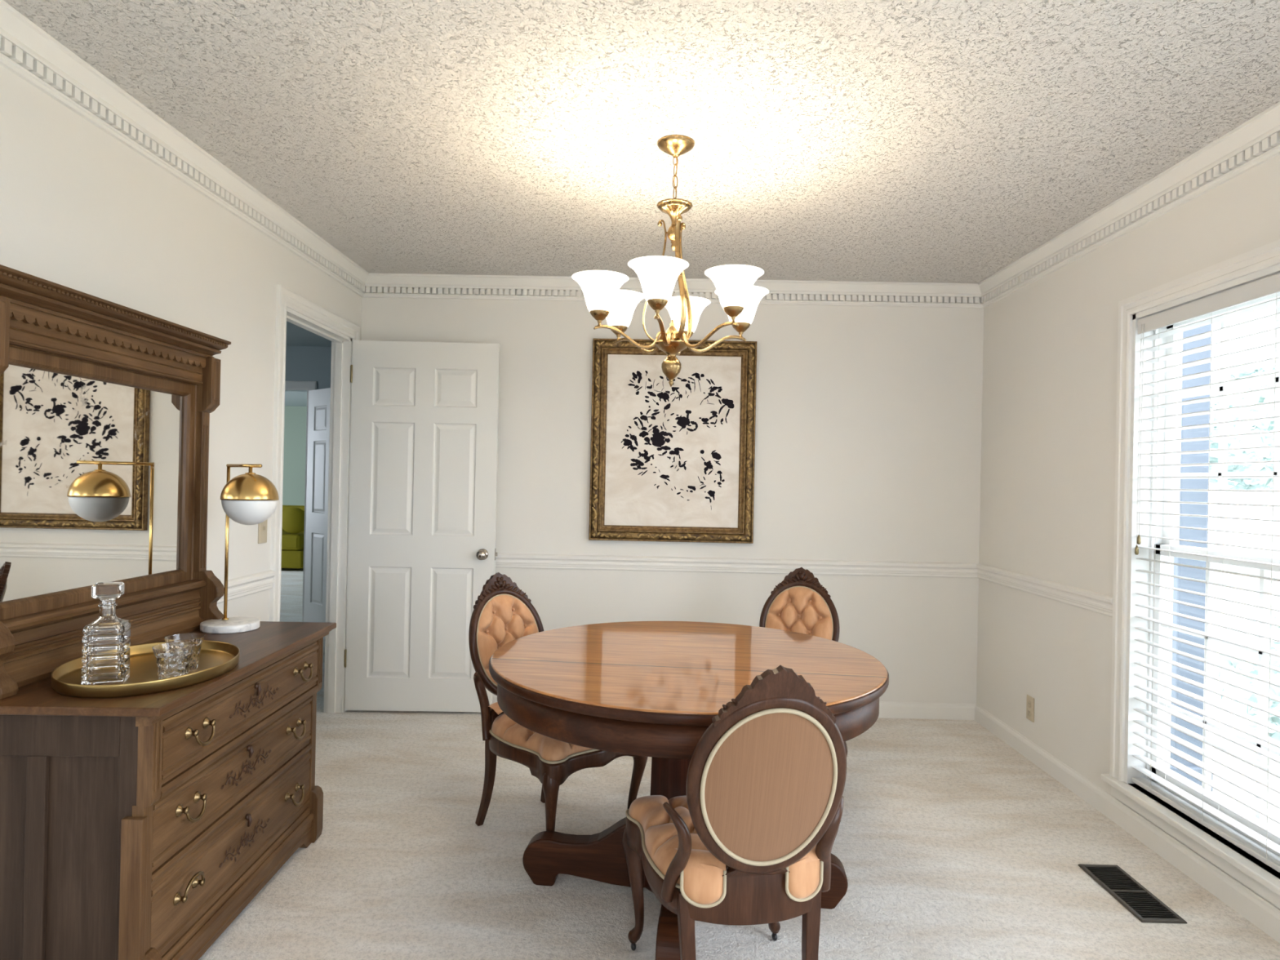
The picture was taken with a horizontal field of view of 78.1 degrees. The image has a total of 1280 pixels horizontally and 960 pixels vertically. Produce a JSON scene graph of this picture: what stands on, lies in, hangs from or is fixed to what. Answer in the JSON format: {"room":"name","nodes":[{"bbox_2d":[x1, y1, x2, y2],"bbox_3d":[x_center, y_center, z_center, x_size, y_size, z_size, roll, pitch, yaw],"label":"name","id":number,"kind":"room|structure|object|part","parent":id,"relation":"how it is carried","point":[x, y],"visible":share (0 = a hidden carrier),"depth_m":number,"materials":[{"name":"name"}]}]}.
{"room":"dining room","nodes":[
{"label":"dining room","id":0,"kind":"room"},
{"bbox_2d":[0,64,361,621],"bbox_3d":[-1.692,0.046,1.304,0.100,2.440,6.368,1,0,1],"label":"wall","id":1,"kind":"structure","parent":0,"point":[81,210],"depth_m":2.69,"materials":[{"name":"white paint"}]},
{"bbox_2d":[0,0,368,297],"bbox_3d":[-1.590,-1.111,1.307,0.056,0.124,6.368,1,0,1],"label":"trim","id":2,"kind":"structure","parent":1,"relation":"attached to","point":[27,51],"depth_m":2.52,"materials":[{"name":"white paint"}]},
{"bbox_2d":[217,569,275,604],"bbox_3d":[-1.637,0.430,1.302,0.024,0.082,6.368,1,0,1],"label":"trim","id":3,"kind":"structure","parent":1,"relation":"attached to","point":[239,587],"depth_m":3.25,"materials":[{"name":"white paint"}]},
{"bbox_2d":[257,519,267,543],"bbox_3d":[-1.612,0.213,3.384,0.016,0.116,0.072,1,0,1],"label":"light switch","id":4,"kind":"object","parent":1,"relation":"attached to","point":[262,527],"visible":0.76,"depth_m":3.38,"materials":[{"name":"beige plastic"}]},
{"bbox_2d":[269,284,359,713],"bbox_3d":[-1.663,0.207,3.945,0.138,2.133,0.956,1,0,1],"label":"trim","id":5,"kind":"structure","parent":1,"relation":"attached to","point":[291,307],"depth_m":4.32,"materials":[{"name":"white paint"}]},
{"bbox_3d":[-1.723,0.206,3.945,0.019,2.133,0.956,1,0,1],"label":"casing","id":6,"kind":"part","parent":5,"relation":"part of","materials":[{"name":"white paint"}]},
{"bbox_2d":[282,405,306,505],"bbox_3d":[-4.822,0.016,13.108,6.444,2.440,0.100,1,0,1],"label":"wall","id":7,"kind":"structure","parent":0,"point":[295,417],"depth_m":13.07,"materials":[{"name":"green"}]},
{"bbox_2d":[284,346,331,391],"bbox_3d":[-3.545,0.025,7.053,3.744,2.440,0.120,1,0,1],"label":"wall","id":8,"kind":"structure","parent":0,"point":[303,363],"depth_m":6.99,"materials":[{"name":"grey paint"}]},
{"bbox_2d":[284,380,316,622],"bbox_3d":[-3.361,0.183,6.981,0.960,2.130,0.018,1,0,1],"label":"trim","id":9,"kind":"structure","parent":8,"relation":"attached to","point":[289,385],"depth_m":6.97,"materials":[{"name":"white paint"}]},
{"bbox_2d":[303,387,330,622],"bbox_3d":[-2.631,0.235,6.687,0.780,2.030,0.035,1,0,42],"label":"door","id":10,"kind":"structure","parent":8,"relation":"in","point":[318,416],"depth_m":6.80,"materials":[{"name":"white paint"}]},
{"bbox_2d":[3,0,1279,406],"bbox_3d":[-3.027,-1.239,5.590,10.164,0.100,15.100,1,0,1],"label":"ceiling","id":11,"kind":"structure","parent":0,"point":[939,141],"depth_m":2.45,"materials":[{"name":"white paint"}]},
{"bbox_2d":[572,134,768,386],"bbox_3d":[0.113,-0.725,2.654,0.665,0.818,0.679,1,0,1],"label":"chandelier","id":12,"kind":"object","parent":11,"relation":"hanging from","point":[740,300],"visible":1,"depth_m":2.58,"materials":[{"name":"gold metal"}]},
{"bbox_3d":[-0.131,-0.605,2.579,0.186,0.112,0.186,1,0,1],"label":"lamp shade","id":13,"kind":"part","parent":12,"relation":"part of","materials":[{"name":"white glass"}]},
{"bbox_3d":[-0.075,-0.603,2.825,0.186,0.112,0.186,1,0,1],"label":"lamp shade","id":14,"kind":"part","parent":12,"relation":"part of","materials":[{"name":"white glass"}]},
{"bbox_3d":[-0.032,-0.472,2.610,0.250,0.069,0.013,1,0,-17],"label":"arm","id":15,"kind":"part","parent":12,"relation":"part of","materials":[{"name":"gold metal"}]},
{"bbox_3d":[0.000,-0.471,2.752,0.250,0.069,0.013,1,0,43],"label":"arm","id":16,"kind":"part","parent":12,"relation":"part of","materials":[{"name":"gold metal"}]},
{"bbox_3d":[0.051,-0.671,2.666,0.079,0.414,0.018,1,0,11],"label":"scroll rod","id":17,"kind":"part","parent":12,"relation":"part of","materials":[{"name":"gold metal"}]},
{"bbox_3d":[0.055,-0.602,2.408,0.186,0.112,0.186,1,0,1],"label":"lamp shade","id":18,"kind":"part","parent":12,"relation":"part of","materials":[{"name":"white glass"}]},
{"bbox_3d":[0.075,-0.470,2.511,0.013,0.069,0.250,1,0,13],"label":"arm","id":19,"kind":"part","parent":12,"relation":"part of","materials":[{"name":"gold metal"}]},
{"bbox_3d":[0.115,-0.847,2.655,0.121,0.158,0.121,1,0,1],"label":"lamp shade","id":20,"kind":"part","parent":12,"relation":"part of","materials":[{"name":"gold metal"}]},
{"bbox_3d":[0.119,-1.004,2.655,0.014,0.171,0.004,1,0,-26],"label":"supply cord","id":21,"kind":"part","parent":12,"relation":"part of","materials":[{"name":"gold metal"}]},
{"bbox_3d":[0.132,-0.670,2.595,0.018,0.414,0.079,1,0,-19],"label":"scroll rod","id":22,"kind":"part","parent":12,"relation":"part of","materials":[{"name":"gold metal"}]},
{"bbox_3d":[0.152,-0.669,2.701,0.018,0.414,0.079,1,0,41],"label":"scroll rod","id":23,"kind":"part","parent":12,"relation":"part of","materials":[{"name":"gold metal"}]},
{"bbox_3d":[0.165,-0.598,2.900,0.186,0.112,0.186,1,0,1],"label":"lamp shade","id":24,"kind":"part","parent":12,"relation":"part of","materials":[{"name":"white glass"}]},
{"bbox_3d":[0.214,-0.467,2.555,0.250,0.069,0.013,1,0,43],"label":"arm","id":25,"kind":"part","parent":12,"relation":"part of","materials":[{"name":"gold metal"}]},
{"bbox_3d":[0.246,-0.466,2.697,0.250,0.069,0.013,1,0,-17],"label":"arm","id":26,"kind":"part","parent":12,"relation":"part of","materials":[{"name":"gold metal"}]},
{"bbox_3d":[0.295,-0.597,2.483,0.186,0.112,0.186,1,0,1],"label":"lamp shade","id":27,"kind":"part","parent":12,"relation":"part of","materials":[{"name":"white glass"}]},
{"bbox_3d":[0.351,-0.595,2.729,0.186,0.112,0.186,1,0,1],"label":"lamp shade","id":28,"kind":"part","parent":12,"relation":"part of","materials":[{"name":"white glass"}]},
{"bbox_2d":[360,297,983,703],"bbox_3d":[0.156,0.092,4.516,3.720,2.440,0.100,1,0,1],"label":"wall","id":29,"kind":"structure","parent":0,"point":[868,419],"depth_m":4.46,"materials":[{"name":"white paint"}]},
{"bbox_2d":[343,340,499,711],"bbox_3d":[-1.209,0.255,4.357,0.846,2.030,0.166,1,0,-1],"label":"door","id":30,"kind":"structure","parent":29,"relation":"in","point":[422,517],"depth_m":4.34,"materials":[{"name":"white paint"}]},
{"bbox_3d":[-0.865,0.409,4.314,0.062,0.062,0.066,1,0,-1],"label":"knob","id":31,"kind":"part","parent":30,"relation":"part of","materials":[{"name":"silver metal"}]},
{"bbox_2d":[588,338,756,543],"bbox_3d":[0.185,-0.220,4.441,0.922,1.134,0.044,1,0,1],"label":"framed painting","id":32,"kind":"object","parent":29,"relation":"attached to","point":[676,463],"visible":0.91,"depth_m":4.45,"materials":[{"name":"beige paper"}]},
{"bbox_2d":[362,273,983,308],"bbox_3d":[0.179,-1.066,4.442,3.520,0.124,0.056,1,0,1],"label":"trim","id":33,"kind":"structure","parent":29,"relation":"attached to","point":[888,294],"depth_m":4.44,"materials":[{"name":"white paint"}]},
{"bbox_2d":[492,693,975,719],"bbox_3d":[0.132,1.268,4.456,3.520,0.088,0.014,1,0,1],"label":"baseboard","id":34,"kind":"structure","parent":29,"relation":"attached to","point":[914,710],"depth_m":4.43,"materials":[{"name":"white paint"}]},
{"bbox_2d":[495,553,977,577],"bbox_3d":[0.148,0.475,4.453,3.520,0.082,0.024,1,0,1],"label":"trim","id":35,"kind":"structure","parent":29,"relation":"attached to","point":[502,560],"depth_m":4.44,"materials":[{"name":"white paint"}]},
{"bbox_2d":[198,568,1279,959],"bbox_3d":[-3.078,1.300,5.583,10.164,0.100,15.100,1,0,1],"label":"floor","id":36,"kind":"structure","parent":0,"point":[950,843],"depth_m":2.65,"materials":[{"name":"beige carpet"}]},
{"bbox_2d":[0,264,336,959],"bbox_3d":[-1.356,0.393,2.317,0.535,1.765,1.090,1,0,-1],"label":"dresser","id":37,"kind":"object","parent":36,"relation":"on","point":[142,827],"visible":0.98,"depth_m":2.09,"materials":[{"name":"brown wood"}]},
{"bbox_3d":[-1.379,0.888,1.815,0.470,0.712,0.012,1,0,-1],"label":"frame","id":38,"kind":"part","parent":37,"relation":"part of","materials":[{"name":"brown wood"}]},
{"bbox_2d":[0,364,182,602],"bbox_3d":[-1.569,0.008,2.305,0.004,0.609,0.788,1,0,1],"label":"mirror glass","id":39,"kind":"object","parent":37,"relation":"attached to","point":[91,466],"depth_m":2.23,"materials":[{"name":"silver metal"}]},
{"bbox_3d":[-1.562,0.009,2.305,0.025,0.709,0.888,1,0,1],"label":"mirror frame","id":40,"kind":"part","parent":37,"relation":"part of","materials":[{"name":"brown wood"}]},
{"bbox_3d":[-1.547,0.425,2.303,0.080,0.162,0.880,1,0,1],"label":"moulding","id":41,"kind":"part","parent":37,"relation":"part of","materials":[{"name":"brown wood"}]},
{"bbox_3d":[-1.524,-0.459,2.306,0.130,0.068,1.000,1,0,1],"label":"cornice","id":42,"kind":"part","parent":37,"relation":"part of","materials":[{"name":"brown wood"}]},
{"bbox_2d":[50,640,239,698],"bbox_3d":[-1.297,0.494,2.099,0.400,0.033,0.524,1,0,-8],"label":"serving tray","id":43,"kind":"object","parent":37,"relation":"on","point":[216,659],"visible":0.7,"depth_m":2.02,"materials":[{"name":"gold metal"}]},
{"bbox_2d":[81,582,130,684],"bbox_3d":[-1.329,0.382,1.970,0.087,0.247,0.087,1,0,-23],"label":"decanter","id":44,"kind":"object","parent":43,"relation":"on","point":[105,660],"visible":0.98,"depth_m":1.94,"materials":[{"name":"clear glass"}]},
{"bbox_2d":[151,642,195,679],"bbox_3d":[-1.180,0.464,1.998,0.096,0.088,0.096,1,0,-11],"label":"tumbler","id":45,"kind":"object","parent":43,"relation":"on","point":[172,659],"visible":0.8,"depth_m":1.97,"materials":[{"name":"clear glass"}]},
{"bbox_2d":[164,632,204,671],"bbox_3d":[-1.222,0.464,2.118,0.096,0.088,0.096,1,0,-34],"label":"tumbler","id":46,"kind":"object","parent":43,"relation":"on","point":[197,638],"visible":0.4,"depth_m":2.12,"materials":[{"name":"clear glass"}]},
{"bbox_3d":[-1.126,1.019,2.002,0.013,0.043,0.087,1,0,-1],"label":"bail pull","id":47,"kind":"part","parent":37,"relation":"part of","materials":[{"name":"gold metal"}]},
{"bbox_3d":[-1.123,0.842,2.002,0.013,0.043,0.087,1,0,-1],"label":"bail pull","id":48,"kind":"part","parent":37,"relation":"part of","materials":[{"name":"gold metal"}]},
{"bbox_3d":[-1.557,-0.003,2.765,0.073,0.660,0.044,1,0,1],"label":"post","id":49,"kind":"part","parent":37,"relation":"part of","materials":[{"name":"brown wood"}]},
{"bbox_3d":[-1.100,0.650,2.003,0.013,0.043,0.087,1,0,-1],"label":"bail pull","id":50,"kind":"part","parent":37,"relation":"part of","materials":[{"name":"gold metal"}]},
{"bbox_3d":[-1.172,1.052,2.319,0.036,0.198,0.931,1,0,-1],"label":"drawer","id":51,"kind":"part","parent":37,"relation":"part of","materials":[{"name":"brown wood"}]},
{"bbox_3d":[-1.165,0.939,2.319,0.029,0.020,0.940,1,0,-1],"label":"rail","id":52,"kind":"part","parent":37,"relation":"part of","materials":[{"name":"brown wood"}]},
{"bbox_3d":[-1.167,0.838,2.319,0.036,0.174,0.931,1,0,-1],"label":"drawer","id":53,"kind":"part","parent":37,"relation":"part of","materials":[{"name":"brown wood"}]},
{"bbox_3d":[-1.127,0.548,2.321,0.048,0.025,1.066,1,0,-1],"label":"moulding","id":54,"kind":"part","parent":37,"relation":"part of","materials":[{"name":"brown wood"}]},
{"bbox_3d":[-1.169,1.163,2.318,0.030,0.016,0.940,1,0,-1],"label":"rail","id":55,"kind":"part","parent":37,"relation":"part of","materials":[{"name":"brown wood"}]},
{"bbox_3d":[-1.152,0.736,2.320,0.047,0.024,0.940,1,0,-1],"label":"rail","id":56,"kind":"part","parent":37,"relation":"part of","materials":[{"name":"brown wood"}]},
{"bbox_2d":[200,463,279,633],"bbox_3d":[-1.356,0.229,2.681,0.285,0.566,0.184,1,0,32],"label":"table lamp","id":57,"kind":"object","parent":37,"relation":"on","point":[250,498],"visible":1,"depth_m":2.62,"materials":[{"name":"gold metal"}]},
{"bbox_3d":[-1.343,-0.048,2.677,0.220,0.011,0.012,1,0,37],"label":"arm","id":58,"kind":"part","parent":57,"relation":"part of","materials":[{"name":"gold metal"}]},
{"bbox_3d":[-1.310,0.109,2.649,0.170,0.085,0.170,1,0,1],"label":"globe","id":59,"kind":"part","parent":57,"relation":"part of","materials":[{"name":"white glass"}]},
{"bbox_2d":[244,466,255,474],"bbox_3d":[-1.307,-0.034,2.650,0.034,0.032,0.034,1,0,1],"label":"socket","id":60,"kind":"object","parent":57,"relation":"attached to","point":[250,472],"depth_m":2.64,"materials":[{"name":"gold metal"}]},
{"bbox_3d":[-1.145,0.644,2.320,0.036,0.151,0.931,1,0,-1],"label":"drawer","id":61,"kind":"part","parent":37,"relation":"part of","materials":[{"name":"brown wood"}]},
{"bbox_3d":[-1.148,0.552,2.321,0.047,0.025,0.940,1,0,-1],"label":"rail","id":62,"kind":"part","parent":37,"relation":"part of","materials":[{"name":"brown wood"}]},
{"bbox_3d":[-1.139,1.063,2.637,0.013,0.043,0.087,1,0,-1],"label":"bail pull","id":63,"kind":"part","parent":37,"relation":"part of","materials":[{"name":"gold metal"}]},
{"bbox_3d":[-1.134,0.844,2.638,0.013,0.043,0.087,1,0,-1],"label":"bail pull","id":64,"kind":"part","parent":37,"relation":"part of","materials":[{"name":"gold metal"}]},
{"bbox_3d":[-1.111,0.652,2.639,0.014,0.043,0.087,1,0,-1],"label":"bail pull","id":65,"kind":"part","parent":37,"relation":"part of","materials":[{"name":"gold metal"}]},
{"bbox_2d":[280,505,304,568],"bbox_3d":[-4.954,0.778,11.059,0.880,0.820,0.880,1,0,4],"label":"armchair","id":66,"kind":"object","parent":36,"relation":"on","point":[292,544],"visible":0.15,"depth_m":10.62,"materials":[{"name":"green fabric"}]},
{"bbox_2d":[281,530,303,551],"bbox_3d":[-4.911,0.838,10.965,0.740,0.220,0.700,1,0,4],"label":"seat cushion","id":67,"kind":"object","parent":66,"relation":"on","point":[290,542],"depth_m":10.61,"materials":[{"name":"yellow fabric"}]},
{"bbox_3d":[-4.911,0.675,11.397,0.840,0.610,0.200,1,0,4],"label":"backrest","id":68,"kind":"part","parent":66,"relation":"part of","materials":[{"name":"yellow fabric"}]},
{"bbox_2d":[282,506,304,533],"bbox_3d":[-4.684,0.547,10.675,0.380,0.361,0.171,1,0,1],"label":"cushion","id":69,"kind":"object","parent":66,"relation":"on","point":[293,517],"visible":0.85,"depth_m":10.61,"materials":[{"name":"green fabric"}]},
{"bbox_2d":[468,572,647,831],"bbox_3d":[-0.354,0.837,2.947,0.652,0.928,0.478,1,0,44],"label":"dining chair","id":70,"kind":"object","parent":36,"relation":"on","point":[503,613],"visible":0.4,"depth_m":2.92,"materials":[{"name":"brown wood"}]},
{"bbox_3d":[-0.570,1.107,2.944,0.091,0.380,0.041,1,0,44],"label":"leg","id":71,"kind":"part","parent":70,"relation":"part of","materials":[{"name":"brown wood"}]},
{"bbox_3d":[-0.454,0.921,3.043,0.059,0.138,0.329,1,0,44],"label":"rail","id":72,"kind":"part","parent":70,"relation":"part of","materials":[{"name":"brown wood"}]},
{"bbox_3d":[-0.531,0.640,3.124,0.122,0.419,0.353,1,0,44],"label":"frame","id":73,"kind":"part","parent":70,"relation":"part of","materials":[{"name":"brown wood"}]},
{"bbox_3d":[-0.525,0.638,3.118,0.094,0.367,0.303,1,0,44],"label":"gimp trim","id":74,"kind":"part","parent":70,"relation":"part of","materials":[{"name":"beige fabric"}]},
{"bbox_2d":[477,595,538,684],"bbox_3d":[-0.522,0.639,3.115,0.105,0.364,0.300,1,0,44],"label":"cushion","id":75,"kind":"object","parent":70,"relation":"on","point":[502,620],"depth_m":3.09,"materials":[{"name":"fabric"}]},
{"bbox_2d":[491,712,592,760],"bbox_3d":[-0.294,0.887,2.887,0.464,0.072,0.449,1,0,44],"label":"seat cushion","id":76,"kind":"object","parent":70,"relation":"on","point":[507,733],"depth_m":2.69,"materials":[{"name":"fabric"}]},
{"bbox_3d":[-0.363,1.111,3.157,0.091,0.380,0.041,1,0,44],"label":"leg","id":77,"kind":"part","parent":70,"relation":"part of","materials":[{"name":"brown wood"}]},
{"bbox_3d":[-0.294,0.922,2.887,0.480,0.009,0.464,1,0,44],"label":"gimp trim","id":78,"kind":"part","parent":70,"relation":"part of","materials":[{"name":"beige fabric"}]},
{"bbox_3d":[-0.296,1.115,2.594,0.065,0.319,0.062,1,0,44],"label":"leg","id":79,"kind":"part","parent":70,"relation":"part of","materials":[{"name":"brown wood"}]},
{"bbox_3d":[-0.295,0.964,2.887,0.478,0.074,0.462,1,0,44],"label":"seat frame","id":80,"kind":"part","parent":70,"relation":"part of","materials":[{"name":"brown wood"}]},
{"bbox_3d":[-0.006,1.122,2.892,0.065,0.319,0.062,1,0,44],"label":"leg","id":81,"kind":"part","parent":70,"relation":"part of","materials":[{"name":"brown wood"}]},
{"bbox_2d":[488,621,888,959],"bbox_3d":[0.139,0.931,2.506,1.228,0.750,1.252,1,0,7],"label":"dining table","id":82,"kind":"object","parent":36,"relation":"on","point":[653,689],"visible":0.78,"depth_m":2.32,"materials":[{"name":"brown wood"}]},
{"bbox_2d":[622,665,846,959],"bbox_3d":[0.235,0.846,1.936,0.478,0.928,0.652,1,0,-9],"label":"dining chair","id":83,"kind":"object","parent":36,"relation":"on","point":[750,840],"visible":1,"depth_m":1.71,"materials":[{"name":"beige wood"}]},
{"bbox_3d":[-0.021,1.120,2.192,0.062,0.319,0.065,1,0,-9],"label":"leg","id":84,"kind":"part","parent":83,"relation":"part of","materials":[{"name":"brown wood"}]},
{"bbox_3d":[0.220,0.930,2.021,0.464,0.009,0.480,1,0,-9],"label":"gimp trim","id":85,"kind":"part","parent":83,"relation":"part of","materials":[{"name":"beige fabric"}]},
{"bbox_3d":[0.219,0.972,2.021,0.462,0.074,0.478,1,0,-9],"label":"seat frame","id":86,"kind":"part","parent":83,"relation":"part of","materials":[{"name":"brown wood"}]},
{"bbox_2d":[628,795,708,884],"bbox_3d":[0.221,0.895,2.021,0.449,0.072,0.464,1,0,-9],"label":"seat cushion","id":87,"kind":"object","parent":83,"relation":"on","point":[658,833],"depth_m":1.95,"materials":[{"name":"fabric"}]},
{"bbox_3d":[0.105,1.117,1.766,0.041,0.380,0.091,1,0,-9],"label":"leg","id":88,"kind":"part","parent":83,"relation":"part of","materials":[{"name":"brown wood"}]},
{"bbox_3d":[0.141,0.910,1.760,0.103,0.085,0.012,1,0,7],"label":"gimp trim","id":89,"kind":"part","parent":83,"relation":"part of","materials":[{"name":"beige fabric"}]},
{"bbox_3d":[0.254,0.932,1.800,0.329,0.138,0.059,1,0,-9],"label":"rail","id":90,"kind":"part","parent":83,"relation":"part of","materials":[{"name":"brown wood"}]},
{"bbox_3d":[0.277,0.652,1.688,0.353,0.419,0.122,1,0,-9],"label":"frame","id":91,"kind":"part","parent":83,"relation":"part of","materials":[{"name":"brown wood"}]},
{"bbox_3d":[0.279,0.654,1.677,0.300,0.364,0.087,1,0,-9],"label":"panel","id":92,"kind":"part","parent":83,"relation":"part of","materials":[{"name":"pink fabric"}]},
{"bbox_3d":[0.279,0.655,1.675,0.302,0.366,0.094,1,0,-9],"label":"gimp trim","id":93,"kind":"part","parent":83,"relation":"part of","materials":[{"name":"beige fabric"}]},
{"bbox_3d":[0.391,1.128,2.256,0.062,0.319,0.065,1,0,-9],"label":"leg","id":94,"kind":"part","parent":83,"relation":"part of","materials":[{"name":"brown wood"}]},
{"bbox_3d":[0.375,0.915,1.796,0.104,0.085,0.011,1,0,-24],"label":"gimp trim","id":95,"kind":"part","parent":83,"relation":"part of","materials":[{"name":"beige fabric"}]},
{"bbox_3d":[0.398,1.123,1.811,0.041,0.380,0.091,1,0,-9],"label":"leg","id":96,"kind":"part","parent":83,"relation":"part of","materials":[{"name":"brown wood"}]},
{"bbox_2d":[759,567,847,822],"bbox_3d":[0.640,0.858,3.314,0.478,0.928,0.652,1,0,17],"label":"dining chair","id":97,"kind":"object","parent":36,"relation":"on","point":[799,603],"visible":0.34,"depth_m":3.55,"materials":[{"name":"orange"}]},
{"bbox_3d":[0.718,0.667,3.556,0.353,0.419,0.122,1,0,17],"label":"frame","id":98,"kind":"part","parent":97,"relation":"part of","materials":[{"name":"brown wood"}]},
{"bbox_2d":[765,586,832,639],"bbox_3d":[0.714,0.665,3.544,0.300,0.364,0.105,1,0,17],"label":"cushion","id":99,"kind":"object","parent":97,"relation":"on","point":[802,610],"depth_m":3.54,"materials":[{"name":"fabric"}]},
{"bbox_3d":[0.715,0.664,3.548,0.303,0.367,0.094,1,0,17],"label":"gimp trim","id":100,"kind":"part","parent":97,"relation":"part of","materials":[{"name":"beige"}]},
{"bbox_3d":[0.748,1.137,2.973,0.062,0.319,0.065,1,0,17],"label":"leg","id":101,"kind":"part","parent":97,"relation":"part of","materials":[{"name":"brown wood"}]},
{"bbox_2d":[1078,863,1186,923],"bbox_3d":[1.582,1.332,2.555,0.136,0.006,0.354,1,0,1],"label":"floor vent","id":102,"kind":"object","parent":36,"relation":"in","point":[1135,898],"visible":1,"depth_m":2.54,"materials":[{"name":"grey metal"}]},
{"bbox_2d":[976,154,1279,909],"bbox_3d":[1.957,0.119,1.260,0.160,2.440,6.368,1,0,1],"label":"wall","id":103,"kind":"structure","parent":0,"point":[1049,384],"depth_m":3.53,"materials":[{"name":"white paint"}]},
{"bbox_2d":[1026,694,1034,722],"bbox_3d":[1.884,1.103,3.812,0.008,0.116,0.072,1,0,1],"label":"power outlet","id":104,"kind":"object","parent":103,"relation":"attached to","point":[1030,700],"visible":1,"depth_m":3.81,"materials":[{"name":"beige plastic"}]},
{"bbox_2d":[1027,708,1031,715],"bbox_3d":[1.881,1.123,3.812,0.002,0.033,0.033,1,0,1],"label":"receptacle","id":105,"kind":"object","parent":104,"relation":"attached to","point":[1028,709],"depth_m":3.81,"materials":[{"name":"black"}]},
{"bbox_2d":[976,563,1112,617],"bbox_3d":[1.857,0.501,1.260,0.024,0.082,6.368,1,0,1],"label":"trim","id":106,"kind":"structure","parent":103,"relation":"attached to","point":[1095,602],"depth_m":3.62,"materials":[{"name":"white paint"}]},
{"bbox_2d":[974,703,1279,943],"bbox_3d":[1.846,1.294,1.258,0.014,0.088,6.368,1,0,1],"label":"baseboard","id":107,"kind":"structure","parent":103,"relation":"attached to","point":[1260,912],"depth_m":2.87,"materials":[{"name":"white paint"}]},
{"bbox_2d":[978,101,1279,307],"bbox_3d":[1.873,-1.040,1.265,0.056,0.124,6.368,1,0,1],"label":"trim","id":108,"kind":"structure","parent":103,"relation":"attached to","point":[1255,141],"depth_m":2.91,"materials":[{"name":"white paint"}]},
{"bbox_2d":[1100,239,1279,908],"bbox_3d":[1.962,0.268,2.508,0.235,1.951,1.275,1,0,1],"label":"window","id":109,"kind":"structure","parent":103,"relation":"in","point":[1263,261],"depth_m":3.00,"materials":[{"name":"white paint"}]},
{"bbox_3d":[1.883,1.179,2.506,0.115,0.024,1.275,1,0,1],"label":"sill","id":110,"kind":"part","parent":109,"relation":"part of","materials":[{"name":"white paint"}]},
{"bbox_2d":[1132,271,1279,872],"bbox_3d":[1.916,0.267,2.509,0.077,1.780,1.053,1,0,1],"label":"window blind","id":111,"kind":"object","parent":109,"relation":"attached to","point":[1269,285],"visible":1,"depth_m":2.64,"materials":[{"name":"white plastic"}]},
{"bbox_3d":[1.899,-0.172,2.997,0.004,0.840,0.018,1,0,1],"label":"lift cord","id":112,"kind":"part","parent":111,"relation":"part of","materials":[{"name":"white fabric"}]},
{"bbox_3d":[1.931,0.282,2.920,0.054,1.726,0.002,1,0,1],"label":"ladder cord","id":113,"kind":"part","parent":111,"relation":"part of","materials":[{"name":"white fabric"}]},
{"bbox_3d":[1.908,1.148,2.506,0.052,0.018,1.053,1,0,1],"label":"rail","id":114,"kind":"part","parent":111,"relation":"part of","materials":[{"name":"white"}]},
{"bbox_3d":[1.944,-0.600,2.511,0.056,0.045,1.053,1,0,1],"label":"head rail","id":115,"kind":"part","parent":111,"relation":"part of","materials":[{"name":"white plastic"}]},
{"bbox_3d":[1.928,0.281,2.646,0.054,1.726,0.002,1,0,1],"label":"ladder cord","id":116,"kind":"part","parent":111,"relation":"part of","materials":[{"name":"white fabric"}]},
{"bbox_3d":[1.924,0.280,2.372,0.054,1.726,0.002,1,0,1],"label":"ladder cord","id":117,"kind":"part","parent":111,"relation":"part of","materials":[{"name":"white fabric"}]},
{"bbox_3d":[1.978,0.696,2.507,0.034,0.905,1.065,1,0,1],"label":"sash","id":118,"kind":"part","parent":109,"relation":"part of","materials":[{"name":"white paint"}]},
{"bbox_3d":[2.031,-0.168,2.509,0.034,0.905,1.065,1,0,1],"label":"sash","id":119,"kind":"part","parent":109,"relation":"part of","materials":[{"name":"white paint"}]},
{"label":"outside","id":120,"kind":"structure","parent":0,"visible":0},
{"bbox_2d":[1208,528,1279,829],"bbox_3d":[23.598,2.314,4.711,42.836,0.150,70.000,1,0,1],"label":"lawn","id":121,"kind":"structure","parent":120,"point":[1240,539],"depth_m":10.79,"materials":[{"name":"white"}]},
{"bbox_2d":[1169,324,1213,791],"bbox_3d":[3.275,0.176,4.761,0.240,3.300,0.260,1,0,1],"label":"porch post","id":122,"kind":"object","parent":121,"relation":"on","point":[1188,496],"visible":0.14,"depth_m":4.66,"materials":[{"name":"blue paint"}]},
{"bbox_2d":[1208,357,1275,489],"bbox_3d":[24.342,-1.109,29.176,8.178,6.914,8.109,1,0,1],"label":"tree","id":123,"kind":"object","parent":121,"relation":"on","point":[1242,483],"visible":0.28,"depth_m":29.22,"materials":[{"name":"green plant"}]},
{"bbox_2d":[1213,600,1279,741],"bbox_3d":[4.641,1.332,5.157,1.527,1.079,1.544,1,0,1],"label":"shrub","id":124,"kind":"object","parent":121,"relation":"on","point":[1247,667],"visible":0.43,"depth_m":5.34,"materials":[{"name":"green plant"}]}
]}

